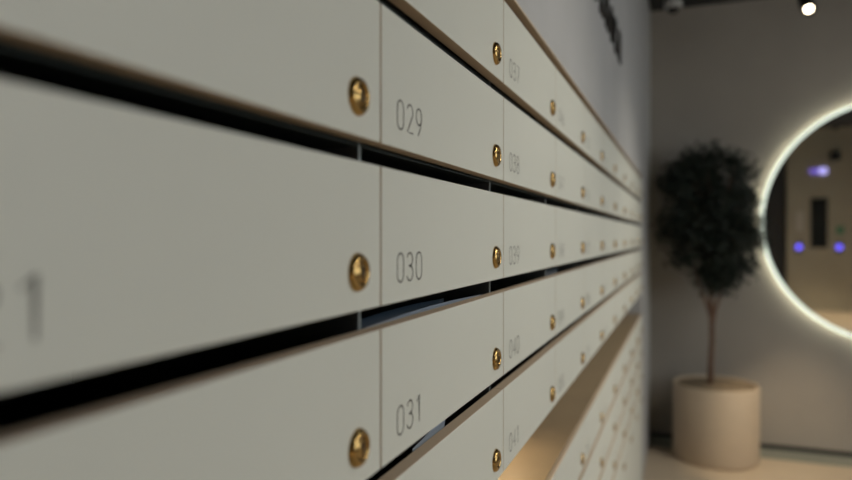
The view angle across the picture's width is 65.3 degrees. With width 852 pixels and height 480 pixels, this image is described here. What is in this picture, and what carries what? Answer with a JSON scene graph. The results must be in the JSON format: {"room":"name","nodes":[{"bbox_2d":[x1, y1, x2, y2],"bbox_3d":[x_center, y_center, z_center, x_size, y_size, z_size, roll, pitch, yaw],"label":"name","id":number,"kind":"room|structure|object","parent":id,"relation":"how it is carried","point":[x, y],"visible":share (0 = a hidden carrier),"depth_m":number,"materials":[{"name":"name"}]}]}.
{"room":"apartment mail room","nodes":[
{"label":"apartment mail room","id":0,"kind":"room"},
{"bbox_2d":[516,0,649,477],"bbox_3d":[-0.429,-0.401,0.192,0.480,3.640,9.850,0,0,21],"label":"wall","id":1,"kind":"structure","parent":0,"point":[575,31],"depth_m":2.53,"materials":[{"name":"grey paint"}]},
{"bbox_2d":[504,0,641,176],"bbox_3d":[0.222,-0.351,1.698,0.360,0.003,4.700,0,0,21],"label":"trim","id":2,"kind":"structure","parent":1,"relation":"attached to","point":[514,6],"depth_m":1.32,"materials":[{"name":"beige"}]},
{"bbox_2d":[595,0,620,64],"bbox_3d":[0.511,-0.709,1.933,0.006,0.121,1.196,0,0,21],"label":"sign","id":3,"kind":"object","parent":1,"relation":"attached to","point":[613,23],"depth_m":2.18,"materials":[{"name":"brown metal"}]},
{"bbox_2d":[614,443,624,479],"bbox_3d":[0.590,0.881,2.613,0.346,0.132,0.391,0,0,21],"label":"mailbox","id":4,"kind":"object","parent":1,"relation":"attached to","point":[620,467],"visible":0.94,"depth_m":2.56,"materials":[{"name":"grey paint"}]},
{"bbox_2d":[614,410,624,464],"bbox_3d":[0.590,0.749,2.612,0.346,0.132,0.391,0,0,21],"label":"mailbox","id":5,"kind":"object","parent":4,"relation":"on","point":[619,435],"visible":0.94,"depth_m":2.52,"materials":[{"name":"grey paint"}]},
{"bbox_2d":[613,378,624,430],"bbox_3d":[0.590,0.617,2.611,0.346,0.132,0.391,0,0,21],"label":"mailbox","id":6,"kind":"object","parent":5,"relation":"on","point":[619,398],"visible":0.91,"depth_m":2.52,"materials":[{"name":"grey paint"}]},
{"bbox_2d":[613,346,624,393],"bbox_3d":[0.590,0.493,2.611,0.346,0.114,0.391,0,0,21],"label":"mailbox","id":7,"kind":"object","parent":6,"relation":"on","point":[619,362],"visible":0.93,"depth_m":2.52,"materials":[{"name":"grey paint"}]},
{"bbox_2d":[623,418,631,465],"bbox_3d":[0.732,0.879,2.978,0.346,0.132,0.391,0,0,21],"label":"mailbox","id":8,"kind":"object","parent":1,"relation":"attached to","point":[628,437],"visible":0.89,"depth_m":2.92,"materials":[{"name":"grey paint"}]},
{"bbox_2d":[623,390,631,434],"bbox_3d":[0.732,0.747,2.977,0.346,0.132,0.391,0,0,21],"label":"mailbox","id":9,"kind":"object","parent":8,"relation":"on","point":[628,405],"visible":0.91,"depth_m":2.92,"materials":[{"name":"grey paint"}]},
{"bbox_2d":[623,362,631,402],"bbox_3d":[0.732,0.615,2.976,0.346,0.132,0.391,0,0,21],"label":"mailbox","id":10,"kind":"object","parent":9,"relation":"on","point":[628,374],"visible":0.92,"depth_m":2.92,"materials":[{"name":"grey paint"}]},
{"bbox_2d":[623,333,631,371],"bbox_3d":[0.732,0.491,2.976,0.346,0.114,0.391,0,0,21],"label":"mailbox","id":11,"kind":"object","parent":10,"relation":"on","point":[628,343],"visible":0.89,"depth_m":2.92,"materials":[{"name":"grey paint"}]},
{"bbox_2d":[622,404,641,479],"bbox_3d":[0.383,1.183,1.644,0.014,0.452,4.698,0,0,21],"label":"trim","id":12,"kind":"structure","parent":1,"relation":"attached to","point":[633,468],"depth_m":3.41,"materials":[{"name":"metal"}]},
{"bbox_2d":[631,399,637,438],"bbox_3d":[0.874,0.877,3.343,0.346,0.132,0.391,0,0,21],"label":"mailbox","id":13,"kind":"object","parent":1,"relation":"attached to","point":[634,416],"visible":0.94,"depth_m":3.27,"materials":[{"name":"grey paint"}]},
{"bbox_2d":[630,374,637,410],"bbox_3d":[0.874,0.745,3.342,0.346,0.132,0.391,0,0,21],"label":"mailbox","id":14,"kind":"object","parent":13,"relation":"on","point":[634,389],"visible":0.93,"depth_m":3.27,"materials":[{"name":"grey paint"}]},
{"bbox_2d":[630,348,637,383],"bbox_3d":[0.874,0.613,3.341,0.346,0.132,0.391,0,0,21],"label":"mailbox","id":15,"kind":"object","parent":14,"relation":"on","point":[633,360],"visible":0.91,"depth_m":3.27,"materials":[{"name":"grey paint"}]},
{"bbox_2d":[630,323,637,355],"bbox_3d":[0.874,0.489,3.341,0.346,0.114,0.391,0,0,21],"label":"mailbox","id":16,"kind":"object","parent":15,"relation":"on","point":[634,330],"visible":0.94,"depth_m":3.26,"materials":[{"name":"grey paint"}]},
{"bbox_2d":[636,384,641,415],"bbox_3d":[1.016,0.875,3.708,0.346,0.132,0.391,0,0,21],"label":"mailbox","id":17,"kind":"object","parent":1,"relation":"attached to","point":[639,396],"visible":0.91,"depth_m":3.63,"materials":[{"name":"grey paint"}]},
{"bbox_2d":[636,361,641,394],"bbox_3d":[1.016,0.743,3.707,0.346,0.132,0.391,0,0,21],"label":"mailbox","id":18,"kind":"object","parent":17,"relation":"on","point":[639,371],"visible":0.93,"depth_m":3.63,"materials":[{"name":"grey paint"}]},
{"bbox_2d":[636,338,642,369],"bbox_3d":[1.016,0.611,3.706,0.346,0.132,0.391,0,0,21],"label":"mailbox","id":19,"kind":"object","parent":18,"relation":"on","point":[639,345],"visible":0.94,"depth_m":3.63,"materials":[{"name":"grey paint"}]},
{"bbox_2d":[636,315,642,343],"bbox_3d":[1.016,0.487,3.706,0.346,0.114,0.391,0,0,21],"label":"mailbox","id":20,"kind":"object","parent":19,"relation":"on","point":[639,321],"visible":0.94,"depth_m":3.62,"materials":[{"name":"grey paint"}]},
{"bbox_3d":[0.447,0.883,2.248,0.346,0.132,0.391,0,0,21],"label":"mailbox","id":21,"kind":"object","parent":1,"relation":"attached to","visible":0},
{"bbox_2d":[600,437,615,479],"bbox_3d":[0.447,0.751,2.247,0.346,0.132,0.391,0,0,21],"label":"mailbox","id":22,"kind":"object","parent":21,"relation":"on","point":[609,466],"visible":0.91,"depth_m":2.22,"materials":[{"name":"grey paint"}]},
{"bbox_2d":[600,400,615,464],"bbox_3d":[0.447,0.618,2.246,0.346,0.132,0.391,0,0,21],"label":"mailbox","id":23,"kind":"object","parent":22,"relation":"on","point":[608,426],"visible":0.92,"depth_m":2.16,"materials":[{"name":"grey paint"}]},
{"bbox_2d":[600,363,615,421],"bbox_3d":[0.447,0.495,2.246,0.346,0.114,0.391,0,0,21],"label":"mailbox","id":24,"kind":"object","parent":23,"relation":"on","point":[609,387],"visible":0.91,"depth_m":2.16,"materials":[{"name":"grey paint"}]},
{"bbox_3d":[-0.548,0.897,-0.307,0.346,0.132,0.391,0,0,21],"label":"mailbox","id":25,"kind":"object","parent":1,"relation":"attached to","visible":0},
{"bbox_3d":[-0.548,0.764,-0.308,0.346,0.132,0.391,0,0,21],"label":"mailbox","id":26,"kind":"object","parent":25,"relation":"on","visible":0},
{"bbox_3d":[-0.548,0.632,-0.308,0.346,0.132,0.391,0,0,21],"label":"mailbox","id":27,"kind":"object","parent":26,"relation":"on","visible":0},
{"bbox_3d":[-0.548,0.509,-0.309,0.346,0.114,0.391,0,0,21],"label":"mailbox","id":28,"kind":"object","parent":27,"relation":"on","visible":0},
{"bbox_2d":[498,313,640,479],"bbox_3d":[0.219,0.376,1.704,0.353,0.128,4.698,0,0,21],"label":"ledge","id":29,"kind":"object","parent":28,"relation":"on","point":[539,455],"visible":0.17,"depth_m":1.63,"materials":[{"name":"brown wood"}]},
{"bbox_2d":[366,386,502,479],"bbox_3d":[-0.121,0.251,0.784,0.346,0.132,0.391,0,0,21],"label":"mailbox","id":30,"kind":"object","parent":29,"relation":"on","point":[469,446],"visible":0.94,"depth_m":0.77,"materials":[{"name":"grey paint"}]},
{"bbox_2d":[412,420,444,451],"bbox_3d":[0.003,0.257,0.706,0.002,0.115,0.095,0,0,21],"label":"envelope","id":31,"kind":"object","parent":30,"relation":"in","point":[441,425],"visible":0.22,"depth_m":0.71,"materials":[{"name":"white paper"}]},
{"bbox_2d":[359,281,502,467],"bbox_3d":[-0.121,0.119,0.784,0.346,0.132,0.391,0,0,21],"label":"mailbox","id":32,"kind":"object","parent":30,"relation":"on","point":[433,362],"visible":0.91,"depth_m":0.66,"materials":[{"name":"grey paint"}]},
{"bbox_2d":[361,298,443,328],"bbox_3d":[-0.021,0.125,0.670,0.002,0.116,0.228,0,0,21],"label":"leaflet","id":33,"kind":"object","parent":32,"relation":"in","point":[374,319],"visible":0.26,"depth_m":0.64,"materials":[{"name":"blue"}]},
{"bbox_2d":[366,295,479,327],"bbox_3d":[0.010,0.126,0.727,0.002,0.112,0.340,0,0,21],"label":"envelope","id":34,"kind":"object","parent":32,"relation":"in","point":[465,298],"visible":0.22,"depth_m":0.69,"materials":[{"name":"blue paper"}]},
{"bbox_2d":[359,145,502,305],"bbox_3d":[-0.121,-0.013,0.783,0.346,0.132,0.391,0,0,21],"label":"mailbox","id":35,"kind":"object","parent":32,"relation":"on","point":[441,229],"visible":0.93,"depth_m":0.66,"materials":[{"name":"grey paint"}]},
{"bbox_2d":[358,0,502,180],"bbox_3d":[-0.121,-0.146,0.782,0.346,0.132,0.391,0,0,21],"label":"mailbox","id":36,"kind":"object","parent":35,"relation":"on","point":[435,110],"visible":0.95,"depth_m":0.65,"materials":[{"name":"grey paint"}]},
{"bbox_2d":[381,0,502,83],"bbox_3d":[-0.121,-0.278,0.782,0.346,0.132,0.391,0,0,21],"label":"mailbox","id":37,"kind":"object","parent":36,"relation":"on","point":[471,31],"visible":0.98,"depth_m":0.77,"materials":[{"name":"grey paint"}]},
{"bbox_2d":[490,344,554,471],"bbox_3d":[0.021,0.249,1.149,0.346,0.132,0.391,0,0,21],"label":"mailbox","id":38,"kind":"object","parent":29,"relation":"on","point":[528,388],"visible":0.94,"depth_m":1.05,"materials":[{"name":"grey paint"}]},
{"bbox_2d":[490,269,555,374],"bbox_3d":[0.021,0.117,1.149,0.346,0.132,0.391,0,0,21],"label":"mailbox","id":39,"kind":"object","parent":38,"relation":"on","point":[529,297],"visible":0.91,"depth_m":1.06,"materials":[{"name":"grey paint"}]},
{"bbox_2d":[490,182,555,277],"bbox_3d":[0.021,-0.015,1.148,0.346,0.132,0.391,0,0,21],"label":"mailbox","id":40,"kind":"object","parent":39,"relation":"on","point":[529,224],"visible":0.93,"depth_m":1.05,"materials":[{"name":"grey paint"}]},
{"bbox_2d":[490,85,555,196],"bbox_3d":[0.021,-0.148,1.147,0.346,0.132,0.391,0,0,21],"label":"mailbox","id":41,"kind":"object","parent":40,"relation":"on","point":[529,150],"visible":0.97,"depth_m":1.03,"materials":[{"name":"grey paint"}]},
{"bbox_2d":[489,0,555,127],"bbox_3d":[0.021,-0.280,1.147,0.346,0.132,0.391,0,0,21],"label":"mailbox","id":42,"kind":"object","parent":41,"relation":"on","point":[529,76],"visible":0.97,"depth_m":1.04,"materials":[{"name":"grey paint"}]},
{"bbox_2d":[545,320,584,403],"bbox_3d":[0.163,0.247,1.514,0.346,0.132,0.391,0,0,21],"label":"mailbox","id":43,"kind":"object","parent":29,"relation":"on","point":[569,342],"visible":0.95,"depth_m":1.42,"materials":[{"name":"grey paint"}]},
{"bbox_2d":[545,261,584,334],"bbox_3d":[0.163,0.115,1.514,0.346,0.132,0.391,0,0,21],"label":"mailbox","id":44,"kind":"object","parent":43,"relation":"on","point":[569,295],"visible":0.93,"depth_m":1.43,"materials":[{"name":"grey paint"}]},
{"bbox_2d":[546,267,557,275],"bbox_3d":[0.254,0.119,1.357,0.002,0.120,0.154,0,0,21],"label":"leaflet","id":45,"kind":"object","parent":44,"relation":"in","point":[552,271],"visible":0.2,"depth_m":1.36,"materials":[{"name":"blue paper"}]},
{"bbox_2d":[546,197,584,265],"bbox_3d":[0.163,-0.017,1.513,0.346,0.132,0.391,0,0,21],"label":"mailbox","id":46,"kind":"object","parent":44,"relation":"on","point":[570,223],"visible":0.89,"depth_m":1.43,"materials":[{"name":"grey paint"}]},
{"bbox_2d":[546,129,584,205],"bbox_3d":[0.163,-0.150,1.512,0.346,0.132,0.391,0,0,21],"label":"mailbox","id":47,"kind":"object","parent":46,"relation":"on","point":[570,167],"visible":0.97,"depth_m":1.42,"materials":[{"name":"grey paint"}]},
{"bbox_2d":[546,69,584,151],"bbox_3d":[0.163,-0.282,1.512,0.346,0.132,0.391,0,0,21],"label":"mailbox","id":48,"kind":"object","parent":47,"relation":"on","point":[570,110],"visible":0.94,"depth_m":1.42,"materials":[{"name":"grey paint"}]},
{"bbox_2d":[576,305,602,366],"bbox_3d":[0.305,0.245,1.879,0.346,0.132,0.391,0,0,21],"label":"mailbox","id":49,"kind":"object","parent":29,"relation":"on","point":[593,318],"visible":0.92,"depth_m":1.80,"materials":[{"name":"grey paint"}]},
{"bbox_2d":[577,257,602,312],"bbox_3d":[0.305,0.113,1.879,0.346,0.132,0.391,0,0,21],"label":"mailbox","id":50,"kind":"object","parent":49,"relation":"on","point":[593,270],"visible":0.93,"depth_m":1.82,"materials":[{"name":"grey paint"}]},
{"bbox_2d":[577,206,603,258],"bbox_3d":[0.305,-0.019,1.878,0.346,0.132,0.391,0,0,21],"label":"mailbox","id":51,"kind":"object","parent":50,"relation":"on","point":[593,230],"visible":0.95,"depth_m":1.81,"materials":[{"name":"grey paint"}]},
{"bbox_2d":[577,153,603,210],"bbox_3d":[0.305,-0.152,1.877,0.346,0.132,0.391,0,0,21],"label":"mailbox","id":52,"kind":"object","parent":51,"relation":"on","point":[594,200],"visible":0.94,"depth_m":1.79,"materials":[{"name":"grey paint"}]},
{"bbox_2d":[577,107,603,166],"bbox_3d":[0.305,-0.284,1.877,0.346,0.132,0.391,0,0,21],"label":"mailbox","id":53,"kind":"object","parent":52,"relation":"on","point":[593,153],"visible":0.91,"depth_m":1.79,"materials":[{"name":"grey paint"}]},
{"bbox_2d":[596,294,615,341],"bbox_3d":[0.447,0.244,2.244,0.346,0.132,0.391,0,0,21],"label":"mailbox","id":54,"kind":"object","parent":29,"relation":"on","point":[608,303],"visible":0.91,"depth_m":2.18,"materials":[{"name":"grey paint"}]},
{"bbox_2d":[596,254,615,298],"bbox_3d":[0.447,0.111,2.244,0.346,0.132,0.391,0,0,21],"label":"mailbox","id":55,"kind":"object","parent":54,"relation":"on","point":[609,280],"visible":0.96,"depth_m":2.18,"materials":[{"name":"grey paint"}]},
{"bbox_2d":[596,212,615,254],"bbox_3d":[0.447,-0.021,2.243,0.346,0.132,0.391,0,0,21],"label":"mailbox","id":56,"kind":"object","parent":55,"relation":"on","point":[609,226],"visible":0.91,"depth_m":2.17,"materials":[{"name":"grey paint"}]},
{"bbox_2d":[596,168,615,214],"bbox_3d":[0.447,-0.154,2.242,0.346,0.132,0.391,0,0,21],"label":"mailbox","id":57,"kind":"object","parent":56,"relation":"on","point":[609,187],"visible":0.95,"depth_m":2.17,"materials":[{"name":"grey paint"}]},
{"bbox_2d":[596,130,615,177],"bbox_3d":[0.447,-0.286,2.242,0.346,0.132,0.391,0,0,21],"label":"mailbox","id":58,"kind":"object","parent":57,"relation":"on","point":[609,148],"visible":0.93,"depth_m":2.17,"materials":[{"name":"grey paint"}]},
{"bbox_2d":[610,286,624,326],"bbox_3d":[0.590,0.242,2.610,0.346,0.132,0.391,0,0,21],"label":"mailbox","id":59,"kind":"object","parent":29,"relation":"on","point":[619,293],"visible":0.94,"depth_m":2.55,"materials":[{"name":"grey paint"}]},
{"bbox_2d":[610,251,624,289],"bbox_3d":[0.590,0.109,2.609,0.346,0.132,0.391,0,0,21],"label":"mailbox","id":60,"kind":"object","parent":59,"relation":"on","point":[620,259],"visible":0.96,"depth_m":2.55,"materials":[{"name":"grey paint"}]},
{"bbox_2d":[610,216,625,251],"bbox_3d":[0.590,-0.023,2.608,0.346,0.132,0.391,0,0,21],"label":"mailbox","id":61,"kind":"object","parent":60,"relation":"on","point":[620,226],"visible":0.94,"depth_m":2.54,"materials":[{"name":"grey paint"}]},
{"bbox_2d":[610,179,625,217],"bbox_3d":[0.590,-0.155,2.607,0.346,0.132,0.391,0,0,21],"label":"mailbox","id":62,"kind":"object","parent":61,"relation":"on","point":[620,193],"visible":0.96,"depth_m":2.54,"materials":[{"name":"grey paint"}]},
{"bbox_2d":[610,147,625,185],"bbox_3d":[0.590,-0.288,2.607,0.346,0.132,0.391,0,0,21],"label":"mailbox","id":63,"kind":"object","parent":62,"relation":"on","point":[620,178],"visible":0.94,"depth_m":2.54,"materials":[{"name":"grey paint"}]},
{"bbox_2d":[620,280,632,313],"bbox_3d":[0.732,0.240,2.974,0.346,0.132,0.391,0,0,21],"label":"mailbox","id":64,"kind":"object","parent":29,"relation":"on","point":[628,284],"visible":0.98,"depth_m":2.91,"materials":[{"name":"grey paint"}]},
{"bbox_2d":[620,250,632,281],"bbox_3d":[0.732,0.107,2.974,0.346,0.132,0.391,0,0,21],"label":"mailbox","id":65,"kind":"object","parent":64,"relation":"on","point":[628,256],"visible":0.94,"depth_m":2.93,"materials":[{"name":"grey paint"}]},
{"bbox_2d":[620,218,632,249],"bbox_3d":[0.732,-0.025,2.973,0.346,0.132,0.391,0,0,21],"label":"mailbox","id":66,"kind":"object","parent":65,"relation":"on","point":[628,227],"visible":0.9,"depth_m":2.91,"materials":[{"name":"grey paint"}]},
{"bbox_2d":[620,186,632,219],"bbox_3d":[0.732,-0.157,2.972,0.346,0.132,0.391,0,0,21],"label":"mailbox","id":67,"kind":"object","parent":66,"relation":"on","point":[628,198],"visible":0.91,"depth_m":2.90,"materials":[{"name":"grey paint"}]},
{"bbox_2d":[620,159,632,191],"bbox_3d":[0.732,-0.290,2.972,0.346,0.132,0.391,0,0,21],"label":"mailbox","id":68,"kind":"object","parent":67,"relation":"on","point":[628,186],"visible":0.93,"depth_m":2.90,"materials":[{"name":"grey paint"}]},
{"bbox_2d":[628,276,637,304],"bbox_3d":[0.874,0.238,3.339,0.346,0.132,0.391,0,0,21],"label":"mailbox","id":69,"kind":"object","parent":29,"relation":"on","point":[633,279],"visible":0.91,"depth_m":3.26,"materials":[{"name":"grey paint"}]},
{"bbox_2d":[628,248,637,276],"bbox_3d":[0.874,0.105,3.339,0.346,0.132,0.391,0,0,21],"label":"mailbox","id":70,"kind":"object","parent":69,"relation":"on","point":[634,253],"visible":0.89,"depth_m":3.32,"materials":[{"name":"grey paint"}]},
{"bbox_2d":[628,221,637,247],"bbox_3d":[0.874,-0.027,3.338,0.346,0.132,0.391,0,0,21],"label":"mailbox","id":71,"kind":"object","parent":70,"relation":"on","point":[634,227],"visible":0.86,"depth_m":3.31,"materials":[{"name":"grey paint"}]},
{"bbox_2d":[628,193,637,221],"bbox_3d":[0.874,-0.159,3.337,0.346,0.132,0.391,0,0,21],"label":"mailbox","id":72,"kind":"object","parent":71,"relation":"on","point":[634,201],"visible":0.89,"depth_m":3.27,"materials":[{"name":"grey paint"}]},
{"bbox_2d":[628,168,637,195],"bbox_3d":[0.874,-0.292,3.337,0.346,0.132,0.391,0,0,21],"label":"mailbox","id":73,"kind":"object","parent":72,"relation":"on","point":[634,192],"visible":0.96,"depth_m":3.30,"materials":[{"name":"grey paint"}]},
{"bbox_2d":[634,273,642,297],"bbox_3d":[1.016,0.236,3.704,0.346,0.132,0.391,0,0,21],"label":"mailbox","id":74,"kind":"object","parent":29,"relation":"on","point":[639,275],"visible":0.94,"depth_m":3.62,"materials":[{"name":"grey paint"}]},
{"bbox_2d":[634,247,642,272],"bbox_3d":[1.016,0.103,3.704,0.346,0.132,0.391,0,0,21],"label":"mailbox","id":75,"kind":"object","parent":74,"relation":"on","point":[639,259],"visible":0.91,"depth_m":3.69,"materials":[{"name":"grey paint"}]},
{"bbox_2d":[634,222,642,246],"bbox_3d":[1.016,-0.029,3.703,0.346,0.132,0.391,0,0,21],"label":"mailbox","id":76,"kind":"object","parent":75,"relation":"on","point":[640,240],"visible":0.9,"depth_m":3.69,"materials":[{"name":"grey paint"}]},
{"bbox_2d":[634,197,642,222],"bbox_3d":[1.016,-0.161,3.702,0.346,0.132,0.391,0,0,21],"label":"mailbox","id":77,"kind":"object","parent":76,"relation":"on","point":[640,217],"visible":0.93,"depth_m":3.64,"materials":[{"name":"grey paint"}]},
{"bbox_2d":[634,176,642,199],"bbox_3d":[1.016,-0.294,3.702,0.346,0.132,0.391,0,0,21],"label":"mailbox","id":78,"kind":"object","parent":77,"relation":"on","point":[640,193],"visible":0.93,"depth_m":3.67,"materials":[{"name":"grey paint"}]},
{"bbox_3d":[-0.263,0.253,0.420,0.346,0.132,0.391,0,0,21],"label":"mailbox","id":79,"kind":"object","parent":29,"relation":"on","visible":0},
{"bbox_2d":[0,311,379,479],"bbox_3d":[-0.264,0.121,0.419,0.346,0.132,0.391,0,0,21],"label":"mailbox","id":80,"kind":"object","parent":79,"relation":"on","point":[302,401],"visible":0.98,"depth_m":0.41,"materials":[{"name":"grey paint"}]},
{"bbox_2d":[0,44,379,392],"bbox_3d":[-0.264,-0.012,0.418,0.346,0.132,0.391,0,0,21],"label":"mailbox","id":81,"kind":"object","parent":80,"relation":"on","point":[139,221],"visible":1,"depth_m":0.31,"materials":[{"name":"grey paint"}]},
{"bbox_2d":[0,0,379,143],"bbox_3d":[-0.264,-0.144,0.417,0.346,0.132,0.391,0,0,21],"label":"mailbox","id":82,"kind":"object","parent":81,"relation":"on","point":[311,65],"visible":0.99,"depth_m":0.37,"materials":[{"name":"grey paint"}]},
{"bbox_3d":[0.021,0.889,1.153,0.346,0.132,0.391,0,0,21],"label":"mailbox","id":83,"kind":"object","parent":1,"relation":"attached to","visible":0},
{"bbox_3d":[0.021,0.757,1.152,0.346,0.132,0.391,0,0,21],"label":"mailbox","id":84,"kind":"object","parent":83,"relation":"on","visible":0},
{"bbox_3d":[0.021,0.624,1.151,0.346,0.132,0.391,0,0,21],"label":"mailbox","id":85,"kind":"object","parent":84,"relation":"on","visible":0},
{"bbox_2d":[547,472,554,479],"bbox_3d":[0.021,0.501,1.151,0.346,0.114,0.391,0,0,21],"label":"mailbox","id":86,"kind":"object","parent":85,"relation":"on","point":[552,474],"visible":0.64,"depth_m":1.25,"materials":[{"name":"grey paint"}]},
{"bbox_3d":[0.163,0.887,1.518,0.346,0.132,0.391,0,0,21],"label":"mailbox","id":87,"kind":"object","parent":1,"relation":"attached to","visible":0},
{"bbox_3d":[0.163,0.755,1.517,0.346,0.132,0.391,0,0,21],"label":"mailbox","id":88,"kind":"object","parent":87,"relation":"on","visible":0},
{"bbox_2d":[578,473,583,479],"bbox_3d":[0.163,0.622,1.516,0.346,0.132,0.391,0,0,21],"label":"mailbox","id":89,"kind":"object","parent":88,"relation":"on","point":[581,477],"visible":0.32,"depth_m":1.61,"materials":[{"name":"grey paint"}]},
{"bbox_2d":[552,419,584,479],"bbox_3d":[0.163,0.499,1.516,0.346,0.114,0.391,0,0,21],"label":"mailbox","id":90,"kind":"object","parent":89,"relation":"on","point":[569,466],"visible":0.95,"depth_m":1.48,"materials":[{"name":"grey paint"}]},
{"bbox_3d":[0.305,0.885,1.883,0.346,0.132,0.391,0,0,21],"label":"mailbox","id":91,"kind":"object","parent":1,"relation":"attached to","visible":0},
{"bbox_3d":[0.305,0.753,1.882,0.346,0.132,0.391,0,0,21],"label":"mailbox","id":92,"kind":"object","parent":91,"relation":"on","visible":0},
{"bbox_2d":[581,430,602,479],"bbox_3d":[0.305,0.620,1.881,0.346,0.132,0.391,0,0,21],"label":"mailbox","id":93,"kind":"object","parent":92,"relation":"on","point":[593,466],"visible":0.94,"depth_m":1.84,"materials":[{"name":"grey paint"}]},
{"bbox_2d":[582,386,602,464],"bbox_3d":[0.305,0.497,1.881,0.346,0.114,0.391,0,0,21],"label":"mailbox","id":94,"kind":"object","parent":93,"relation":"on","point":[593,416],"visible":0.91,"depth_m":1.80,"materials":[{"name":"grey paint"}]},
{"bbox_2d":[649,0,745,11],"bbox_3d":[1.798,-1.974,-0.684,5.300,0.785,10.250,0,0,21],"label":"ceiling","id":95,"kind":"structure","parent":0,"point":[655,5],"depth_m":4.52,"materials":[{"name":"black"}]},
{"bbox_2d":[664,0,682,13],"bbox_3d":[1.601,-1.535,4.305,0.112,0.143,0.112,0,0,21],"label":"security camera","id":96,"kind":"object","parent":95,"relation":"attached to","point":[672,6],"visible":1,"depth_m":4.27,"materials":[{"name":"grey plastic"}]},
{"bbox_2d":[797,0,816,16],"bbox_3d":[2.042,-1.398,3.566,0.072,0.409,0.135,0,0,13],"label":"spotlight","id":97,"kind":"object","parent":95,"relation":"attached to","point":[807,7],"visible":1,"depth_m":3.53,"materials":[{"name":"black metal"}]},
{"bbox_2d":[642,438,851,479],"bbox_3d":[1.798,1.484,-0.666,5.300,0.120,10.250,0,0,21],"label":"floor","id":98,"kind":"structure","parent":0,"point":[661,463],"depth_m":4.02,"materials":[{"name":"beige tile"}]},
{"bbox_2d":[649,139,772,470],"bbox_3d":[1.812,0.367,4.241,0.744,2.060,0.697,0,0,21],"label":"potted tree","id":99,"kind":"object","parent":98,"relation":"on","point":[716,419],"visible":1,"depth_m":4.12,"materials":[{"name":"green plant"}]},
{"bbox_2d":[650,0,851,451],"bbox_3d":[3.529,-0.104,4.018,5.080,3.005,0.150,0,0,21],"label":"wall","id":100,"kind":"structure","parent":0,"point":[754,76],"depth_m":4.46,"materials":[{"name":"beige paint"}]},
{"bbox_2d":[649,438,851,467],"bbox_3d":[3.688,1.399,3.769,4.598,0.002,0.188,0,0,21],"label":"trim","id":101,"kind":"structure","parent":100,"relation":"attached to","point":[770,454],"depth_m":4.28,"materials":[{"name":"grey metal"}]},
{"bbox_2d":[650,432,851,458],"bbox_3d":[3.724,1.393,3.863,4.598,0.011,0.012,0,0,21],"label":"baseboard","id":102,"kind":"structure","parent":100,"relation":"attached to","point":[650,436],"depth_m":4.36,"materials":[{"name":"grey metal"}]},
{"bbox_2d":[760,105,851,336],"bbox_3d":[2.952,-0.120,4.143,1.568,1.568,0.036,0,0,21],"label":"round mirror","id":103,"kind":"object","parent":100,"relation":"attached to","point":[808,192],"visible":0.93,"depth_m":4.29,"materials":[{"name":"clear mirror"}]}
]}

